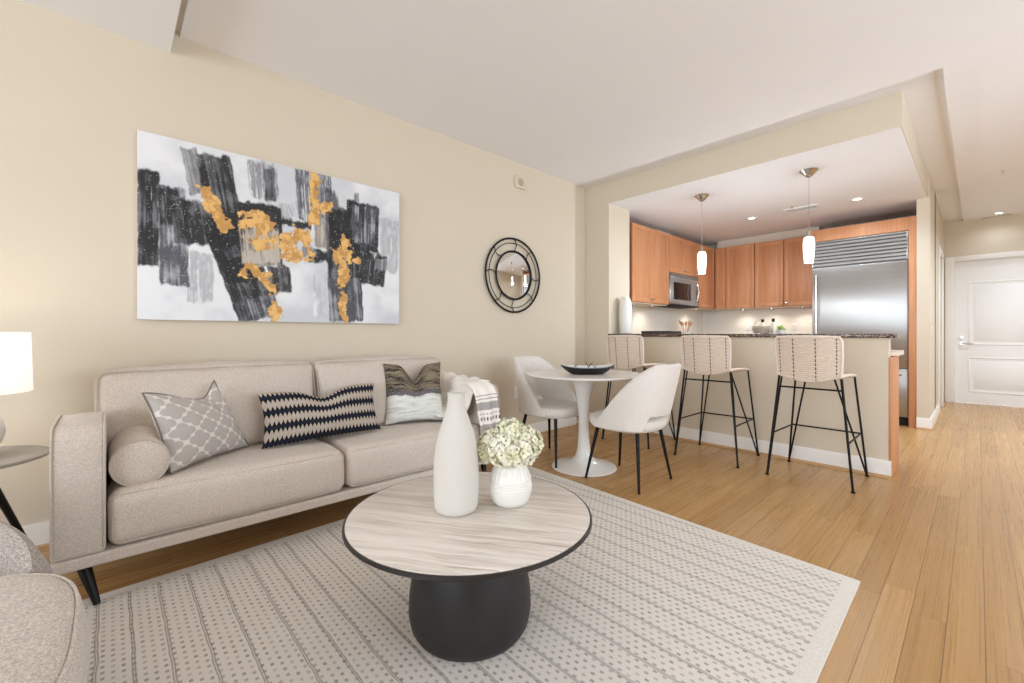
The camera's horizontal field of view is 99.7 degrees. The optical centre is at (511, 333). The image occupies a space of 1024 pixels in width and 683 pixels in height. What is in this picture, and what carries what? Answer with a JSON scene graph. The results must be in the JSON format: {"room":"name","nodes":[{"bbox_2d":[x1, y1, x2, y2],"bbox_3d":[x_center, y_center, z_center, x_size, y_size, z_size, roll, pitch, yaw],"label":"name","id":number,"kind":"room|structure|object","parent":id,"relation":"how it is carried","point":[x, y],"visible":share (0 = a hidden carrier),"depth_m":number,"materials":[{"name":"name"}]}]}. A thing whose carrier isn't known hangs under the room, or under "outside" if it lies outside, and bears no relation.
{"room":"living room","nodes":[
{"label":"living room","id":0,"kind":"room"},
{"bbox_2d":[20,0,180,52],"bbox_3d":[-1.658,-1.753,-1.230,4.596,0.294,5.950,0,0,-43],"label":"ceiling","id":1,"kind":"structure","parent":0,"point":[152,23],"depth_m":2.17,"materials":[{"name":"paint"}]},
{"bbox_2d":[175,0,186,32],"bbox_3d":[-0.008,-1.795,0.368,0.089,0.110,6.050,0,0,-43],"label":"ceiling bulkhead reveal","id":2,"kind":"object","parent":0,"point":[183,2],"visible":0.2,"depth_m":2.36,"materials":[{"name":"beige paint"}]},
{"bbox_2d":[0,0,574,525],"bbox_3d":[-2.386,-0.400,2.202,8.295,2.900,0.200,0,0,-43],"label":"wall","id":3,"kind":"structure","parent":0,"point":[75,96],"depth_m":2.54,"materials":[{"name":"beige paint"}]},
{"bbox_2d":[137,130,398,323],"bbox_3d":[-1.474,-0.595,2.888,1.561,1.030,0.032,0,0,-43],"label":"canvas painting","id":4,"kind":"object","parent":3,"relation":"attached to","point":[222,235],"visible":1,"depth_m":2.72,"materials":[{"name":"canvas"},{"name":"acrylic paint"},{"name":"gold leaf"}]},
{"bbox_2d":[22,417,576,549],"bbox_3d":[-2.234,0.989,2.186,8.095,0.122,0.030,0,0,-43],"label":"baseboard","id":5,"kind":"structure","parent":3,"relation":"attached to","point":[38,533],"depth_m":2.13,"materials":[{"name":"white wood"}]},
{"bbox_2d":[485,237,539,312],"bbox_3d":[0.017,-0.578,4.265,0.743,0.743,0.036,0,0,-43],"label":"round mirror","id":6,"kind":"object","parent":3,"relation":"attached to","point":[513,273],"visible":1,"depth_m":4.25,"materials":[{"name":"black metal"}]},
{"bbox_2d":[495,252,529,297],"bbox_3d":[0.013,-0.578,4.269,0.468,0.468,0.024,0,0,-43],"label":"mirror glass","id":7,"kind":"object","parent":6,"relation":"attached to","point":[512,269],"depth_m":4.25,"materials":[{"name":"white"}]},
{"bbox_2d":[514,386,517,397],"bbox_3d":[0.043,0.579,4.312,0.072,0.114,0.008,0,0,-43],"label":"wall outlet","id":8,"kind":"object","parent":3,"relation":"attached to","point":[515,387],"visible":0.68,"depth_m":4.30,"materials":[{"name":"white plastic"}]},
{"bbox_2d":[514,175,525,189],"bbox_3d":[0.083,-1.518,4.333,0.143,0.115,0.030,0,0,-43],"label":"wall sensor","id":9,"kind":"object","parent":3,"relation":"attached to","point":[519,182],"visible":1,"depth_m":4.31,"materials":[{"name":"beige paint"}]},
{"bbox_2d":[518,178,523,185],"bbox_3d":[0.090,-1.518,4.324,0.080,0.080,0.008,0,0,-43],"label":"grille","id":10,"kind":"object","parent":9,"relation":"attached to","point":[520,180],"depth_m":4.32,"materials":[{"name":"beige plastic"}]},
{"bbox_2d":[39,402,1023,682],"bbox_3d":[1.739,1.100,2.022,14.100,0.100,6.200,0,0,-43],"label":"floor","id":11,"kind":"structure","parent":0,"point":[934,548],"depth_m":2.34,"materials":[{"name":"brown wood"}]},
{"bbox_2d":[0,445,48,535],"bbox_3d":[-2.177,0.777,1.683,0.525,0.554,0.512,0,0,-43],"label":"side table","id":12,"kind":"object","parent":11,"relation":"on","point":[10,456],"visible":0.86,"depth_m":1.84,"materials":[{"name":"grey wood"}]},
{"bbox_2d":[0,332,32,443],"bbox_3d":[-2.171,0.246,1.710,0.372,0.508,0.372,0,0,-43],"label":"table lamp","id":13,"kind":"object","parent":12,"relation":"on","point":[16,367],"visible":1,"depth_m":1.74,"materials":[{"name":"white fabric"}]},
{"bbox_2d":[82,465,859,682],"bbox_3d":[-0.339,1.045,1.594,3.170,0.010,2.180,0,0,-43],"label":"area rug","id":14,"kind":"object","parent":11,"relation":"on","point":[650,595],"visible":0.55,"depth_m":1.60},
{"bbox_2d":[0,520,88,682],"bbox_3d":[-1.448,0.752,0.826,0.920,0.574,1.260,0,0,-43],"label":"armchair","id":15,"kind":"object","parent":14,"relation":"on","point":[44,634],"visible":1,"depth_m":0.99,"materials":[{"name":"beige fabric"}]},
{"bbox_2d":[49,355,498,605],"bbox_3d":[-1.151,0.599,2.596,2.174,0.892,0.813,0,0,-43],"label":"sofa","id":16,"kind":"object","parent":14,"relation":"on","point":[94,519],"visible":0.66,"depth_m":2.06,"materials":[{"name":"fabric"}]},
{"bbox_2d":[108,426,170,485],"bbox_3d":[-1.662,0.532,1.923,0.198,0.198,0.414,0,0,-43],"label":"bolster cushion","id":17,"kind":"object","parent":16,"relation":"on","point":[136,454],"visible":0.98,"depth_m":1.78,"materials":[{"name":"fabric"}]},
{"bbox_2d":[142,380,248,473],"bbox_3d":[-1.498,0.421,2.089,0.178,0.370,0.505,0,0,14],"label":"cushion","id":18,"kind":"object","parent":16,"relation":"on","point":[193,431],"visible":0.97,"depth_m":1.98,"materials":[{"name":"grey fabric"}]},
{"bbox_2d":[93,361,313,467],"bbox_3d":[-1.612,0.393,2.374,0.993,0.479,0.313,0,0,-43],"label":"cushion","id":19,"kind":"object","parent":16,"relation":"on","point":[117,392],"depth_m":2.28,"materials":[{"name":"fabric"}]},
{"bbox_2d":[106,439,343,544],"bbox_3d":[-1.426,0.734,2.207,0.948,0.258,0.612,0,0,-43],"label":"seat cushion","id":20,"kind":"object","parent":16,"relation":"on","point":[250,484],"depth_m":1.96,"materials":[{"name":"fabric"}]},
{"bbox_2d":[257,383,380,448],"bbox_3d":[-1.096,0.457,2.515,0.661,0.292,0.158,0,0,-43],"label":"cushion","id":21,"kind":"object","parent":16,"relation":"on","point":[289,417],"visible":1,"depth_m":2.44,"materials":[{"name":"fabric"}]},
{"bbox_2d":[310,355,441,424],"bbox_3d":[-0.912,0.392,3.024,0.932,0.480,0.318,0,0,-43],"label":"cushion","id":22,"kind":"object","parent":16,"relation":"on","point":[328,376],"depth_m":2.85,"materials":[{"name":"fabric"}]},
{"bbox_2d":[316,420,480,486],"bbox_3d":[-0.735,0.732,2.848,0.948,0.258,0.616,0,0,-43],"label":"seat cushion","id":23,"kind":"object","parent":16,"relation":"on","point":[392,454],"depth_m":2.53,"materials":[{"name":"fabric"}]},
{"bbox_2d":[383,362,443,424],"bbox_3d":[-0.672,0.400,2.971,0.401,0.396,0.166,0,0,-24],"label":"cushion","id":24,"kind":"object","parent":16,"relation":"on","point":[407,399],"visible":1,"depth_m":2.92,"materials":[{"name":"white fabric"}]},
{"bbox_2d":[437,371,499,432],"bbox_3d":[-0.416,0.539,3.125,0.366,0.487,0.662,0,0,-43],"label":"throw blanket","id":25,"kind":"object","parent":16,"relation":"on","point":[485,394],"visible":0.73,"depth_m":2.99,"materials":[{"name":"white fabric"}]},
{"bbox_2d":[437,371,489,417],"bbox_3d":[-0.464,0.434,3.158,0.340,0.276,0.548,0,0,-43],"label":"drape","id":26,"kind":"object","parent":25,"relation":"hanging from","point":[451,382],"depth_m":3.12,"materials":[{"name":"white fabric"}]},
{"bbox_2d":[342,472,591,661],"bbox_3d":[-0.149,0.835,1.554,0.862,0.410,0.862,0,0,-43],"label":"coffee table","id":27,"kind":"object","parent":14,"relation":"on","point":[470,595],"visible":0.91,"depth_m":1.37,"materials":[{"name":"beige wood"}]},
{"bbox_2d":[433,391,478,516],"bbox_3d":[-0.200,0.419,1.547,0.162,0.421,0.162,0,0,-43],"label":"bottle vase","id":28,"kind":"object","parent":27,"relation":"on","point":[456,466],"visible":1,"depth_m":1.49,"materials":[{"name":"white ceramic"}]},
{"bbox_2d":[488,463,531,507],"bbox_3d":[-0.006,0.551,1.610,0.169,0.157,0.169,0,0,-43],"label":"ribbed vase","id":29,"kind":"object","parent":27,"relation":"on","point":[511,488],"visible":0.8,"depth_m":1.55,"materials":[{"name":"white ceramic"}]},
{"bbox_2d":[477,444,493,463],"bbox_3d":[-0.091,0.498,1.588,0.098,0.205,0.085,0,0,25],"label":"hydrangea","id":30,"kind":"object","parent":29,"relation":"in","point":[482,450],"visible":0.5,"depth_m":1.56,"materials":[{"name":"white plant"}]},
{"bbox_2d":[476,426,502,464],"bbox_3d":[-0.067,0.473,1.618,0.129,0.254,0.129,0,0,-43],"label":"hydrangea","id":31,"kind":"object","parent":29,"relation":"in","point":[485,437],"visible":0.37,"depth_m":1.59,"materials":[{"name":"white plant"}]},
{"bbox_2d":[487,433,518,469],"bbox_3d":[-0.028,0.479,1.555,0.129,0.244,0.128,0,0,-43],"label":"hydrangea","id":32,"kind":"object","parent":29,"relation":"in","point":[502,450],"visible":0.82,"depth_m":1.52,"materials":[{"name":"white plant"}]},
{"bbox_2d":[494,417,527,439],"bbox_3d":[-0.006,0.455,1.611,0.135,0.290,0.138,0,0,-43],"label":"hydrangea","id":33,"kind":"object","parent":29,"relation":"in","point":[508,427],"visible":0.54,"depth_m":1.58,"materials":[{"name":"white plant"}]},
{"bbox_2d":[512,437,535,467],"bbox_3d":[0.032,0.484,1.561,0.118,0.232,0.118,0,0,-43],"label":"hydrangea","id":34,"kind":"object","parent":29,"relation":"in","point":[524,458],"visible":0.73,"depth_m":1.52,"materials":[{"name":"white plant"}]},
{"bbox_2d":[521,425,543,457],"bbox_3d":[0.056,0.472,1.610,0.129,0.257,0.128,0,0,-43],"label":"hydrangea","id":35,"kind":"object","parent":29,"relation":"in","point":[532,435],"visible":0.49,"depth_m":1.57,"materials":[{"name":"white plant"}]},
{"bbox_2d":[513,356,578,467],"bbox_3d":[0.305,0.626,3.692,0.524,0.852,0.631,0,0,-45],"label":"dining chair","id":36,"kind":"object","parent":11,"relation":"on","point":[559,401],"visible":0.9,"depth_m":3.65,"materials":[{"name":"fabric"}]},
{"bbox_2d":[526,369,639,476],"bbox_3d":[0.568,0.679,3.417,0.912,0.740,0.912,0,0,-43],"label":"table","id":37,"kind":"object","parent":11,"relation":"on","point":[583,385],"visible":0.91,"depth_m":3.35,"materials":[{"name":"white paint"}]},
{"bbox_2d":[560,364,614,374],"bbox_3d":[0.583,0.272,3.343,0.424,0.076,0.230,0,0,0],"label":"serving bowl","id":38,"kind":"object","parent":37,"relation":"on","point":[579,369],"visible":0.99,"depth_m":3.28,"materials":[{"name":"black ceramic"}]},
{"bbox_2d":[585,363,680,493],"bbox_3d":[0.882,0.626,3.101,0.524,0.852,0.631,0,0,-43],"label":"dining chair","id":39,"kind":"object","parent":11,"relation":"on","point":[644,404],"visible":1,"depth_m":2.87,"materials":[{"name":"fabric"}]},
{"bbox_2d":[601,335,675,448],"bbox_3d":[1.250,0.530,4.296,0.564,1.041,0.538,0,0,-42],"label":"bar stool","id":40,"kind":"object","parent":11,"relation":"on","point":[626,344],"visible":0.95,"depth_m":4.11,"materials":[{"name":"beige wicker"}]},
{"bbox_2d":[673,335,759,467],"bbox_3d":[1.760,0.530,3.731,0.564,1.041,0.538,0,0,-44],"label":"bar stool","id":41,"kind":"object","parent":11,"relation":"on","point":[720,363],"visible":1,"depth_m":3.58,"materials":[{"name":"beige wicker"}]},
{"bbox_2d":[765,335,868,493],"bbox_3d":[2.251,0.530,3.194,0.564,1.041,0.538,0,0,-42],"label":"bar stool","id":42,"kind":"object","parent":11,"relation":"on","point":[789,350],"visible":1,"depth_m":3.05,"materials":[{"name":"beige wicker"}]},
{"bbox_2d":[812,231,908,425],"bbox_3d":[4.433,-0.058,5.464,0.869,2.215,0.917,0,0,-43],"label":"refrigerator","id":43,"kind":"object","parent":11,"relation":"on","point":[860,285],"visible":0.53,"depth_m":5.15,"materials":[{"name":"metal"}]},
{"bbox_2d":[810,216,916,427],"bbox_3d":[4.459,-0.135,5.471,0.820,2.370,1.030,0,0,-43],"label":"surround","id":44,"kind":"object","parent":11,"relation":"on","point":[909,224],"visible":0.59,"depth_m":4.86,"materials":[{"name":"brown wood"}]},
{"bbox_2d":[889,356,898,477],"bbox_3d":[2.922,0.610,3.303,0.433,0.880,0.016,0,0,-43],"label":"end panel","id":45,"kind":"object","parent":11,"relation":"on","point":[894,360],"visible":0.8,"depth_m":3.26,"materials":[{"name":"brown wood"}]},
{"bbox_2d":[916,417,931,429],"bbox_3d":[4.532,0.989,4.753,0.030,0.122,0.121,0,0,-43],"label":"baseboard","id":46,"kind":"structure","parent":11,"relation":"on","point":[921,423],"depth_m":4.75,"materials":[{"name":"white wood"}]},
{"bbox_3d":[2.326,0.610,4.029,0.310,0.880,1.853,0,0,-43],"label":"base cabinet","id":47,"kind":"object","parent":11,"relation":"on","visible":0},
{"bbox_2d":[891,350,903,355],"bbox_3d":[2.368,0.147,4.040,0.394,0.035,1.895,0,0,-43],"label":"countertop","id":48,"kind":"structure","parent":47,"relation":"on","point":[893,352],"depth_m":3.24,"materials":[{"name":"beige stone"}]},
{"bbox_2d":[575,185,584,422],"bbox_3d":[1.988,-0.400,6.309,3.705,2.900,0.130,0,0,-43],"label":"wall","id":49,"kind":"structure","parent":0,"point":[579,191],"depth_m":5.12,"materials":[{"name":"beige paint"}]},
{"bbox_2d":[629,222,668,304],"bbox_3d":[1.701,-0.881,5.697,0.918,0.967,0.353,0,0,-43],"label":"upper cabinet","id":50,"kind":"object","parent":49,"relation":"attached to","point":[648,247],"visible":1,"depth_m":5.54,"materials":[{"name":"brown wood"}]},
{"bbox_2d":[669,234,697,277],"bbox_3d":[2.372,-1.107,6.319,0.898,0.515,0.353,0,0,-43],"label":"upper cabinet","id":51,"kind":"object","parent":49,"relation":"attached to","point":[683,253],"visible":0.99,"depth_m":6.18,"materials":[{"name":"brown wood"}]},
{"bbox_2d":[654,273,698,308],"bbox_3d":[2.391,-0.620,6.298,0.890,0.450,0.409,0,0,-43],"label":"microwave","id":52,"kind":"object","parent":51,"relation":"attached to","point":[683,290],"visible":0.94,"depth_m":6.17,"materials":[{"name":"metal"}]},
{"bbox_2d":[697,244,713,308],"bbox_3d":[2.920,-0.881,6.827,0.583,0.967,0.353,0,0,-43],"label":"upper cabinet","id":53,"kind":"object","parent":49,"relation":"attached to","point":[706,281],"visible":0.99,"depth_m":6.75,"materials":[{"name":"brown wood"}]},
{"bbox_2d":[180,0,1023,220],"bbox_3d":[3.439,-1.807,3.563,9.311,0.186,6.050,0,0,-43],"label":"ceiling","id":54,"kind":"structure","parent":0,"point":[576,92],"depth_m":2.80,"materials":[{"name":"paint"}]},
{"bbox_2d":[585,203,628,411],"bbox_3d":[1.149,-0.223,5.211,0.429,2.545,0.340,0,0,-43],"label":"wall","id":55,"kind":"structure","parent":0,"point":[606,225],"depth_m":5.06,"materials":[{"name":"beige paint"}]},
{"bbox_2d":[631,306,811,333],"bbox_3d":[2.821,-0.145,5.805,2.830,0.530,1.739,0,0,-43],"label":"wall","id":56,"kind":"structure","parent":0,"point":[643,318],"depth_m":6.66,"materials":[{"name":"beige stone"}]},
{"bbox_2d":[631,302,811,310],"bbox_3d":[2.832,-0.392,5.828,2.758,0.012,1.698,0,0,-43],"label":"trim","id":57,"kind":"structure","parent":56,"relation":"attached to","point":[636,303],"depth_m":6.36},
{"bbox_2d":[609,337,890,460],"bbox_3d":[1.974,0.540,4.090,0.114,1.020,2.425,0,0,-43],"label":"wall","id":58,"kind":"structure","parent":0,"point":[867,358],"depth_m":3.66,"materials":[{"name":"beige paint"}]},
{"bbox_2d":[608,334,901,337],"bbox_3d":[2.080,0.013,4.162,0.410,0.031,2.460,0,0,-43],"label":"countertop","id":59,"kind":"structure","parent":58,"relation":"on","point":[642,335],"depth_m":3.69,"materials":[{"name":"brown stone"}]},
{"bbox_2d":[619,296,631,333],"bbox_3d":[1.313,-0.217,4.997,0.146,0.430,0.146,0,0,-43],"label":"vase","id":60,"kind":"object","parent":59,"relation":"on","point":[625,305],"visible":1,"depth_m":4.94,"materials":[{"name":"white ceramic"}]},
{"bbox_2d":[641,331,680,333],"bbox_3d":[1.613,-0.017,4.674,0.220,0.030,0.348,0,0,-43],"label":"serving tray","id":61,"kind":"object","parent":59,"relation":"on","point":[642,332],"visible":1,"depth_m":4.58,"materials":[{"name":"black"}]},
{"bbox_2d":[752,319,770,333],"bbox_3d":[2.302,-0.069,3.989,0.132,0.138,0.150,0,0,-43],"label":"woven basket","id":62,"kind":"object","parent":59,"relation":"on","point":[756,329],"visible":0.99,"depth_m":3.94,"materials":[{"name":"beige wicker"}]},
{"bbox_2d":[770,318,775,333],"bbox_3d":[2.412,-0.073,3.988,0.043,0.141,0.044,0,0,-43],"label":"soap bottle","id":63,"kind":"object","parent":59,"relation":"on","point":[773,325],"visible":1,"depth_m":3.97,"materials":[{"name":"white plastic"}]},
{"bbox_2d":[776,325,786,333],"bbox_3d":[2.389,-0.042,3.828,0.110,0.078,0.093,0,0,-15],"label":"potted plant","id":64,"kind":"object","parent":59,"relation":"on","point":[781,328],"visible":1,"depth_m":3.81,"materials":[{"name":"green plant"}]},
{"bbox_2d":[649,425,890,478],"bbox_3d":[1.926,0.989,4.035,0.030,0.122,2.440,0,0,-43],"label":"baseboard","id":65,"kind":"structure","parent":58,"relation":"attached to","point":[876,467],"depth_m":3.62,"materials":[{"name":"white wood"}]},
{"bbox_2d":[585,91,927,208],"bbox_3d":[2.721,-1.623,4.965,2.399,0.254,2.838,0,0,-43],"label":"wall","id":66,"kind":"structure","parent":0,"point":[888,112],"depth_m":3.77,"materials":[{"name":"beige paint"}]},
{"bbox_2d":[609,127,926,245],"bbox_3d":[3.035,-1.515,5.261,3.255,0.040,2.830,0,0,-43],"label":"ceiling","id":67,"kind":"structure","parent":0,"point":[879,168],"depth_m":4.70,"materials":[{"name":"paint"}]},
{"bbox_2d":[695,193,708,273],"bbox_3d":[2.048,-1.073,4.660,0.146,0.845,0.146,0,0,-43],"label":"pendant light","id":68,"kind":"object","parent":67,"relation":"hanging from","point":[701,258],"visible":1,"depth_m":4.63,"materials":[{"name":"white glass"}]},
{"bbox_2d":[783,204,821,213],"bbox_3d":[3.453,-1.489,5.144,0.200,0.012,0.350,0,0,-43],"label":"ceiling vent","id":69,"kind":"object","parent":67,"relation":"in","point":[813,206],"visible":1,"depth_m":5.12,"materials":[{"name":"white plastic"}]},
{"bbox_2d":[799,167,818,262],"bbox_3d":[2.711,-1.073,3.945,0.146,0.845,0.146,0,0,-43],"label":"pendant light","id":70,"kind":"object","parent":67,"relation":"hanging from","point":[808,242],"visible":1,"depth_m":3.91,"materials":[{"name":"white glass"}]},
{"bbox_2d":[850,197,863,200],"bbox_3d":[3.818,-1.491,4.780,0.120,0.007,0.120,0,0,-43],"label":"recessed light","id":71,"kind":"object","parent":67,"relation":"in","point":[858,198],"visible":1,"depth_m":4.78,"materials":[{"name":"white plastic"}]},
{"bbox_2d":[707,197,935,407],"bbox_3d":[4.239,-0.400,6.452,0.130,2.900,2.980,0,0,-43],"label":"wall","id":72,"kind":"structure","parent":0,"point":[714,247],"depth_m":7.26,"materials":[{"name":"beige paint"}]},
{"bbox_2d":[715,247,725,308],"bbox_3d":[3.426,-0.881,6.967,0.338,0.967,0.158,0,0,-43],"label":"upper cabinet","id":73,"kind":"object","parent":72,"relation":"attached to","point":[720,253],"visible":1,"depth_m":6.86,"materials":[{"name":"brown wood"}]},
{"bbox_2d":[658,226,821,248],"bbox_3d":[3.129,-1.430,6.554,2.564,0.128,1.173,0,0,-1],"label":"trim","id":74,"kind":"structure","parent":72,"relation":"attached to","point":[800,232],"depth_m":6.46,"materials":[{"name":"beige paint"}]},
{"bbox_2d":[726,243,754,308],"bbox_3d":[3.614,-0.881,6.749,0.358,0.967,0.413,0,0,-43],"label":"upper cabinet","id":75,"kind":"object","parent":72,"relation":"attached to","point":[740,260],"visible":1,"depth_m":6.64,"materials":[{"name":"brown wood"}]},
{"bbox_2d":[746,323,750,329],"bbox_3d":[3.757,-0.115,6.851,0.008,0.114,0.072,0,0,-43],"label":"wall outlet","id":76,"kind":"object","parent":72,"relation":"attached to","point":[748,325],"visible":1,"depth_m":6.85,"materials":[{"name":"white plastic"}]},
{"bbox_2d":[755,239,783,307],"bbox_3d":[3.888,-0.881,6.454,0.358,0.967,0.378,0,0,-43],"label":"upper cabinet","id":77,"kind":"object","parent":72,"relation":"attached to","point":[769,255],"visible":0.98,"depth_m":6.34,"materials":[{"name":"brown wood"}]},
{"bbox_2d":[791,323,796,329],"bbox_3d":[4.179,-0.110,6.397,0.008,0.114,0.072,0,0,-43],"label":"wall outlet","id":78,"kind":"object","parent":72,"relation":"attached to","point":[793,325],"visible":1,"depth_m":6.40,"materials":[{"name":"white plastic"}]},
{"bbox_2d":[784,236,811,305],"bbox_3d":[4.153,-0.881,6.168,0.358,0.967,0.388,0,0,-43],"label":"upper cabinet","id":79,"kind":"object","parent":72,"relation":"attached to","point":[797,273],"visible":0.66,"depth_m":6.09,"materials":[{"name":"brown wood"}]},
{"bbox_2d":[917,174,943,418],"bbox_3d":[5.612,-0.400,5.765,2.930,2.900,0.105,0,0,-43],"label":"wall","id":80,"kind":"structure","parent":0,"point":[930,234],"depth_m":4.79,"materials":[{"name":"beige paint"}]},
{"bbox_2d":[930,405,940,429],"bbox_3d":[5.095,0.989,5.194,1.425,0.122,0.030,0,0,-43],"label":"baseboard","id":81,"kind":"structure","parent":80,"relation":"attached to","point":[935,416],"depth_m":5.13,"materials":[{"name":"white wood"}]},
{"bbox_2d":[938,245,943,412],"bbox_3d":[5.959,-0.060,6.001,0.940,2.220,0.020,0,0,-43],"label":"trim","id":82,"kind":"structure","parent":80,"relation":"attached to","point":[940,252],"depth_m":5.68,"materials":[{"name":"white wood"}]},
{"bbox_2d":[944,213,1023,401],"bbox_3d":[7.788,-0.400,5.662,0.120,2.900,3.215,0,0,-43],"label":"wall","id":83,"kind":"structure","parent":0,"point":[1000,234],"depth_m":6.43,"materials":[{"name":"beige paint"}]},
{"bbox_2d":[945,250,1023,401],"bbox_3d":[7.138,-0.068,6.310,0.090,2.235,1.149,0,0,-43],"label":"trim","id":84,"kind":"structure","parent":83,"relation":"attached to","point":[950,262],"depth_m":6.65,"materials":[{"name":"white wood"}]},
{"bbox_2d":[955,257,1023,406],"bbox_3d":[7.133,-0.029,6.303,0.107,2.142,0.940,0,0,-43],"label":"door","id":85,"kind":"structure","parent":83,"relation":"in","point":[989,294],"depth_m":6.39,"materials":[{"name":"white wood"}]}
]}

